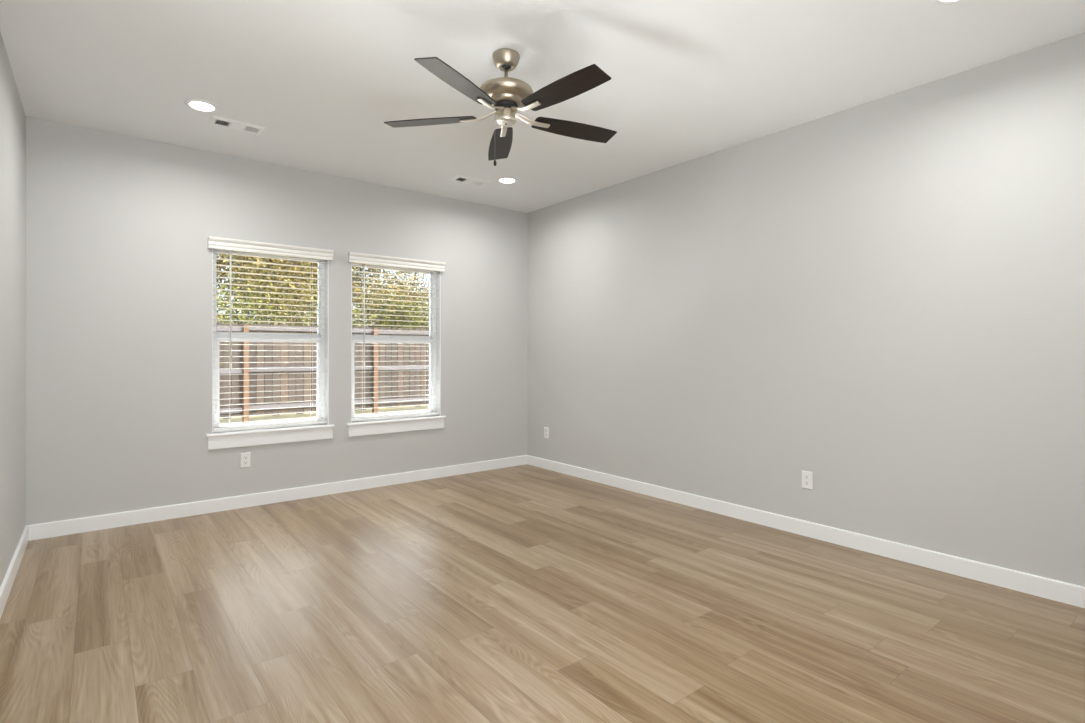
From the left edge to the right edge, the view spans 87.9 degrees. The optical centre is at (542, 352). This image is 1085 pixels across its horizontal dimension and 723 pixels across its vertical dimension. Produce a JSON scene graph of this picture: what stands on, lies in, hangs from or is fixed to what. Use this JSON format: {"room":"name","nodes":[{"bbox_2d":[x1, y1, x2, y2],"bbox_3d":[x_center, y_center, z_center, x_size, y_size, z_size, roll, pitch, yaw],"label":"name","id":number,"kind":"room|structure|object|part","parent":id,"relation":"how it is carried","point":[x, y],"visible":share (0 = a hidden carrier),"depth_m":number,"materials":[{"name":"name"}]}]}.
{"room":"empty room","nodes":[
{"label":"empty room","id":0,"kind":"room"},
{"bbox_2d":[0,32,25,586],"bbox_3d":[-0.851,-0.148,0.368,0.160,2.960,8.200,0,0,-38],"label":"wall","id":1,"kind":"structure","parent":0,"point":[12,114],"depth_m":2.99,"materials":[{"name":"paint"}]},
{"bbox_2d":[0,526,28,618],"bbox_3d":[-1.725,1.163,1.612,0.015,0.098,5.135,0,0,-38],"label":"baseboard","id":2,"kind":"structure","parent":1,"relation":"attached to","point":[9,578],"depth_m":2.97,"materials":[{"name":"white paint"}]},
{"bbox_2d":[26,116,526,524],"bbox_3d":[-1.800,-0.148,4.950,4.366,2.960,0.160,0,0,-38],"label":"wall","id":3,"kind":"structure","parent":0,"point":[119,258],"depth_m":4.16,"materials":[{"name":"paint"}]},
{"bbox_2d":[240,452,250,467],"bbox_3d":[-2.333,0.842,4.420,0.071,0.115,0.008,0,0,-38],"label":"wall outlet","id":4,"kind":"object","parent":3,"relation":"attached to","point":[245,458],"visible":1,"depth_m":4.42,"materials":[{"name":"white plastic"}]},
{"bbox_2d":[206,249,334,449],"bbox_3d":[-2.213,-0.057,4.601,0.950,1.583,0.193,0,0,-38],"label":"window","id":5,"kind":"structure","parent":3,"relation":"in","point":[297,433],"depth_m":4.59,"materials":[{"name":"white paint"}]},
{"bbox_3d":[-2.256,-0.463,4.656,0.788,0.678,0.026,0,0,-38],"label":"sash","id":6,"kind":"part","parent":5,"relation":"part of","materials":[{"name":"white plastic"}]},
{"bbox_3d":[-2.238,0.233,4.633,0.788,0.746,0.028,0,0,-38],"label":"sash","id":7,"kind":"part","parent":5,"relation":"part of","materials":[{"name":"white plastic"}]},
{"bbox_3d":[-2.189,0.625,4.572,0.950,0.020,0.118,0,0,-38],"label":"sill","id":8,"kind":"part","parent":5,"relation":"part of","materials":[{"name":"white paint"}]},
{"bbox_2d":[208,236,333,431],"bbox_3d":[-2.181,-0.136,4.557,0.924,1.478,0.129,0,0,-38],"label":"window blind","id":9,"kind":"object","parent":5,"relation":"attached to","point":[216,243],"visible":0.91,"depth_m":4.53,"materials":[{"name":"white plastic"}]},
{"bbox_3d":[-2.201,0.592,4.587,0.846,0.022,0.052,0,0,-38],"label":"rail","id":10,"kind":"part","parent":9,"relation":"part of","materials":[{"name":"white plastic"}]},
{"bbox_3d":[-1.959,-0.103,4.779,0.005,1.390,0.056,0,0,-38],"label":"ladder cord","id":11,"kind":"part","parent":9,"relation":"part of","materials":[{"name":"white fabric"}]},
{"bbox_2d":[26,455,526,540],"bbox_3d":[-1.745,1.163,4.881,4.046,0.098,0.015,0,0,-38],"label":"baseboard","id":12,"kind":"structure","parent":3,"relation":"attached to","point":[106,521],"depth_m":4.42,"materials":[{"name":"white paint"}]},
{"bbox_2d":[347,263,445,436],"bbox_3d":[-1.376,-0.057,5.265,0.957,1.583,0.193,0,0,-38],"label":"window","id":13,"kind":"structure","parent":3,"relation":"in","point":[415,423],"depth_m":5.38,"materials":[{"name":"white paint"}]},
{"bbox_3d":[-1.419,-0.463,5.319,0.795,0.678,0.026,0,0,-38],"label":"sash","id":14,"kind":"part","parent":13,"relation":"part of","materials":[{"name":"white plastic"}]},
{"bbox_3d":[-1.401,0.233,5.296,0.795,0.746,0.028,0,0,-38],"label":"sash","id":15,"kind":"part","parent":13,"relation":"part of","materials":[{"name":"white plastic"}]},
{"bbox_3d":[-1.353,0.625,5.235,0.957,0.020,0.118,0,0,-38],"label":"sill","id":16,"kind":"part","parent":13,"relation":"part of","materials":[{"name":"white paint"}]},
{"bbox_2d":[348,252,445,420],"bbox_3d":[-1.345,-0.136,5.220,0.931,1.478,0.129,0,0,-38],"label":"window blind","id":17,"kind":"object","parent":13,"relation":"attached to","point":[354,258],"visible":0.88,"depth_m":5.18,"materials":[{"name":"white plastic"}]},
{"bbox_3d":[-1.607,-0.103,5.058,0.005,1.390,0.056,0,0,-38],"label":"ladder cord","id":18,"kind":"part","parent":17,"relation":"part of","materials":[{"name":"white fabric"}]},
{"bbox_3d":[-1.365,0.592,5.250,0.853,0.022,0.052,0,0,-38],"label":"rail","id":19,"kind":"part","parent":17,"relation":"part of","materials":[{"name":"white plastic"}]},
{"bbox_2d":[0,464,1084,722],"bbox_3d":[0.847,1.212,1.612,4.046,0.001,8.360,0,0,-38],"label":"floor","id":20,"kind":"structure","parent":0,"point":[526,593],"depth_m":2.51,"materials":[{"name":"brown wood"}]},
{"bbox_2d":[0,0,1084,212],"bbox_3d":[0.797,-1.578,1.675,4.046,0.100,8.200,0,0,-38],"label":"ceiling","id":21,"kind":"structure","parent":0,"point":[691,79],"depth_m":3.00,"materials":[{"name":"paint"}]},
{"bbox_2d":[185,99,217,111],"bbox_3d":[-2.102,-1.523,3.472,0.177,0.011,0.177,0,0,-38],"label":"recessed light","id":22,"kind":"object","parent":21,"relation":"in","point":[196,104],"visible":1,"depth_m":3.45,"materials":[{"name":"ceramic"}]},
{"bbox_2d":[208,115,265,134],"bbox_3d":[-2.051,-1.523,3.778,0.316,0.011,0.164,0,0,-38],"label":"ceiling vent","id":23,"kind":"object","parent":21,"relation":"in","point":[214,120],"visible":1,"depth_m":3.76,"materials":[{"name":"metal"}]},
{"bbox_2d":[450,175,488,185],"bbox_3d":[-0.644,-1.523,4.991,0.316,0.011,0.164,0,0,-38],"label":"ceiling vent","id":24,"kind":"object","parent":21,"relation":"in","point":[463,179],"visible":1,"depth_m":4.97,"materials":[{"name":"metal"}]},
{"bbox_2d":[384,48,616,165],"bbox_3d":[-0.156,-1.244,2.875,1.250,0.568,1.229,0,0,-38],"label":"ceiling fan","id":25,"kind":"object","parent":21,"relation":"hanging from","point":[507,95],"visible":1,"depth_m":2.82,"materials":[{"name":"brown wood"}]},
{"bbox_3d":[-0.582,-1.216,2.957,0.485,0.006,0.136,0,11,10],"label":"fan blade","id":26,"kind":"part","parent":25,"relation":"part of","materials":[{"name":"grey wood"}]},
{"bbox_3d":[-0.373,-1.216,2.535,0.136,0.006,0.485,12,5,27],"label":"fan blade","id":27,"kind":"part","parent":25,"relation":"part of","materials":[{"name":"grey wood"}]},
{"bbox_3d":[-0.245,-1.216,3.286,0.136,0.006,0.485,-11,2,-8],"label":"fan blade","id":28,"kind":"part","parent":25,"relation":"part of","materials":[{"name":"brown wood"}]},
{"bbox_3d":[0.093,-1.216,2.603,0.136,0.006,0.485,15,-10,-43],"label":"fan blade","id":29,"kind":"part","parent":25,"relation":"part of","materials":[{"name":"brown wood"}]},
{"bbox_3d":[0.172,-1.216,3.067,0.485,0.006,0.136,0,-11,-26],"label":"fan blade","id":30,"kind":"part","parent":25,"relation":"part of","materials":[{"name":"brown wood"}]},
{"bbox_2d":[497,177,516,183],"bbox_3d":[-0.313,-1.523,4.970,0.177,0.011,0.177,0,0,-38],"label":"recessed light","id":31,"kind":"object","parent":21,"relation":"in","point":[506,180],"visible":1,"depth_m":4.95,"materials":[{"name":"ceramic"}]},
{"bbox_2d":[934,0,961,3],"bbox_3d":[1.751,-1.523,2.367,0.177,0.011,0.177,0,0,-38],"label":"recessed light","id":32,"kind":"object","parent":21,"relation":"in","point":[937,1],"visible":1,"depth_m":2.43,"materials":[{"name":"ceramic"}]},
{"bbox_2d":[527,32,1084,586],"bbox_3d":[2.445,-0.148,2.981,0.160,2.960,8.200,0,0,-38],"label":"wall","id":33,"kind":"structure","parent":0,"point":[882,300],"depth_m":3.49,"materials":[{"name":"paint"}]},
{"bbox_2d":[544,427,548,438],"bbox_3d":[0.039,0.835,5.880,0.008,0.115,0.071,0,0,-38],"label":"wall outlet","id":34,"kind":"object","parent":33,"relation":"attached to","point":[546,429],"visible":1,"depth_m":5.87,"materials":[{"name":"white plastic"}]},
{"bbox_2d":[527,455,1084,607],"bbox_3d":[1.433,1.163,4.116,0.015,0.098,5.135,0,0,-38],"label":"baseboard","id":35,"kind":"structure","parent":33,"relation":"attached to","point":[1064,592],"depth_m":3.46,"materials":[{"name":"white paint"}]},
{"bbox_2d":[802,470,812,489],"bbox_3d":[1.750,0.841,3.723,0.008,0.115,0.071,0,0,-38],"label":"wall outlet","id":36,"kind":"object","parent":33,"relation":"attached to","point":[807,477],"visible":1,"depth_m":3.72,"materials":[{"name":"white plastic"}]},
{"label":"outside","id":37,"kind":"structure","parent":0,"visible":0},
{"bbox_2d":[219,405,428,425],"bbox_3d":[-7.979,1.272,19.219,36.000,0.024,29.800,0,0,-38],"label":"lawn","id":38,"kind":"structure","parent":37,"point":[405,409],"depth_m":11.38,"materials":[{"name":"green plant"}]},
{"bbox_2d":[218,254,255,280],"bbox_3d":[-9.089,-1.659,14.476,3.807,5.980,4.021,0,0,-38],"label":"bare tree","id":39,"kind":"object","parent":38,"relation":"on","point":[222,254],"visible":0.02,"depth_m":14.57,"materials":[{"name":"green plant"}]},
{"bbox_2d":[217,270,317,364],"bbox_3d":[-6.496,-0.425,11.935,4.774,3.512,4.732,0,0,-38],"label":"bush","id":40,"kind":"object","parent":38,"relation":"on","point":[223,317],"visible":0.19,"depth_m":11.35,"materials":[{"name":"green plant"}]},
{"bbox_2d":[217,254,361,317],"bbox_3d":[-8.883,-2.235,15.721,7.559,7.117,5.388,0,0,-38],"label":"tree","id":41,"kind":"object","parent":38,"relation":"on","point":[217,254],"visible":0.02,"depth_m":15.66,"materials":[{"name":"green plant"}]},
{"bbox_2d":[217,254,369,322],"bbox_3d":[-6.836,-1.961,13.957,4.842,6.583,6.379,0,0,-41],"label":"leafy tree","id":42,"kind":"object","parent":38,"relation":"on","point":[256,259],"visible":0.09,"depth_m":13.18,"materials":[{"name":"green plant"}]},
{"bbox_2d":[217,254,388,324],"bbox_3d":[-7.844,-2.319,17.977,6.479,7.283,9.043,0,0,-4],"label":"tree","id":43,"kind":"object","parent":38,"relation":"on","point":[221,254],"visible":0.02,"depth_m":16.28,"materials":[{"name":"green plant"}]},
{"bbox_2d":[217,260,409,325],"bbox_3d":[-5.700,-0.499,12.926,4.658,3.660,4.308,0,0,2],"label":"tree","id":44,"kind":"object","parent":38,"relation":"on","point":[247,277],"visible":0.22,"depth_m":12.63,"materials":[{"name":"green plant"}]},
{"bbox_2d":[217,322,428,422],"bbox_3d":[-3.191,0.371,12.033,16.675,1.842,0.144,0,0,-38],"label":"wooden fence","id":45,"kind":"object","parent":38,"relation":"on","point":[403,360],"visible":0.19,"depth_m":10.91,"materials":[{"name":"orange wood"}]},
{"bbox_3d":[-6.380,-0.436,9.521,2.340,0.088,0.038,0,0,-38],"label":"rail","id":46,"kind":"part","parent":45,"relation":"part of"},
{"bbox_3d":[-6.380,1.039,9.521,2.340,0.088,0.038,0,0,-38],"label":"rail","id":47,"kind":"part","parent":45,"relation":"part of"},
{"bbox_3d":[-6.380,0.329,9.521,2.340,0.088,0.038,0,0,-38],"label":"rail","id":48,"kind":"part","parent":45,"relation":"part of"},
{"bbox_3d":[-5.407,0.389,10.250,0.090,1.805,0.104,0,0,-38],"label":"post","id":49,"kind":"part","parent":45,"relation":"part of","materials":[{"name":"orange wood"}]},
{"bbox_3d":[-4.474,-0.460,11.032,2.340,0.088,0.038,0,0,-38],"label":"rail","id":50,"kind":"part","parent":45,"relation":"part of","materials":[{"name":"wood"}]},
{"bbox_3d":[-4.474,1.015,11.032,2.340,0.088,0.038,0,0,-38],"label":"rail","id":51,"kind":"part","parent":45,"relation":"part of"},
{"bbox_3d":[-4.474,0.305,11.032,2.340,0.088,0.038,0,0,-38],"label":"rail","id":52,"kind":"part","parent":45,"relation":"part of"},
{"bbox_3d":[-3.501,0.389,11.761,0.090,1.805,0.104,0,0,-38],"label":"post","id":53,"kind":"part","parent":45,"relation":"part of","materials":[{"name":"orange wood"}]},
{"bbox_3d":[-2.568,-0.446,12.543,2.340,0.088,0.038,0,0,-38],"label":"rail","id":54,"kind":"part","parent":45,"relation":"part of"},
{"bbox_3d":[-2.568,1.029,12.543,2.340,0.088,0.038,0,0,-38],"label":"rail","id":55,"kind":"part","parent":45,"relation":"part of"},
{"bbox_3d":[-2.568,0.319,12.543,2.340,0.088,0.038,0,0,-38],"label":"rail","id":56,"kind":"part","parent":45,"relation":"part of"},
{"bbox_2d":[218,257,428,325],"bbox_3d":[-6.021,-1.234,16.898,7.954,5.132,4.324,0,0,-40],"label":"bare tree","id":57,"kind":"object","parent":38,"relation":"on","point":[227,257],"visible":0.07,"depth_m":15.65,"materials":[{"name":"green plant"}]},
{"bbox_2d":[225,255,428,326],"bbox_3d":[-6.032,-1.672,15.080,6.923,6.010,6.412,0,0,3],"label":"leafy tree","id":58,"kind":"object","parent":38,"relation":"on","point":[276,261],"visible":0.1,"depth_m":14.04,"materials":[{"name":"green plant"}]},
{"bbox_2d":[253,264,428,327],"bbox_3d":[-6.648,-1.396,20.603,8.260,5.444,6.930,0,0,-38],"label":"tree","id":59,"kind":"object","parent":38,"relation":"on","point":[388,287],"visible":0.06,"depth_m":21.38,"materials":[{"name":"green plant"}]},
{"bbox_2d":[304,273,428,328],"bbox_3d":[-4.129,-0.400,14.354,4.010,3.474,4.002,0,0,-16],"label":"bush","id":60,"kind":"object","parent":38,"relation":"on","point":[390,302],"visible":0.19,"depth_m":14.34,"materials":[{"name":"green plant"}]},
{"bbox_2d":[352,267,412,322],"bbox_3d":[-3.863,-2.493,17.855,6.305,7.641,5.141,0,0,10],"label":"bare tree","id":61,"kind":"object","parent":38,"relation":"on","point":[359,274],"visible":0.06,"depth_m":17.82,"materials":[{"name":"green plant"}]},
{"bbox_2d":[353,268,428,322],"bbox_3d":[-5.111,-2.475,17.465,5.267,7.599,5.638,0,0,-38],"label":"leafy tree","id":62,"kind":"object","parent":38,"relation":"on","point":[422,275],"visible":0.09,"depth_m":17.65,"materials":[{"name":"green plant"}]},
{"bbox_2d":[360,284,428,328],"bbox_3d":[-3.582,-0.233,14.897,4.396,3.128,4.238,0,0,27],"label":"bush","id":63,"kind":"object","parent":38,"relation":"on","point":[422,304],"visible":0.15,"depth_m":14.49,"materials":[{"name":"green plant"}]}
]}

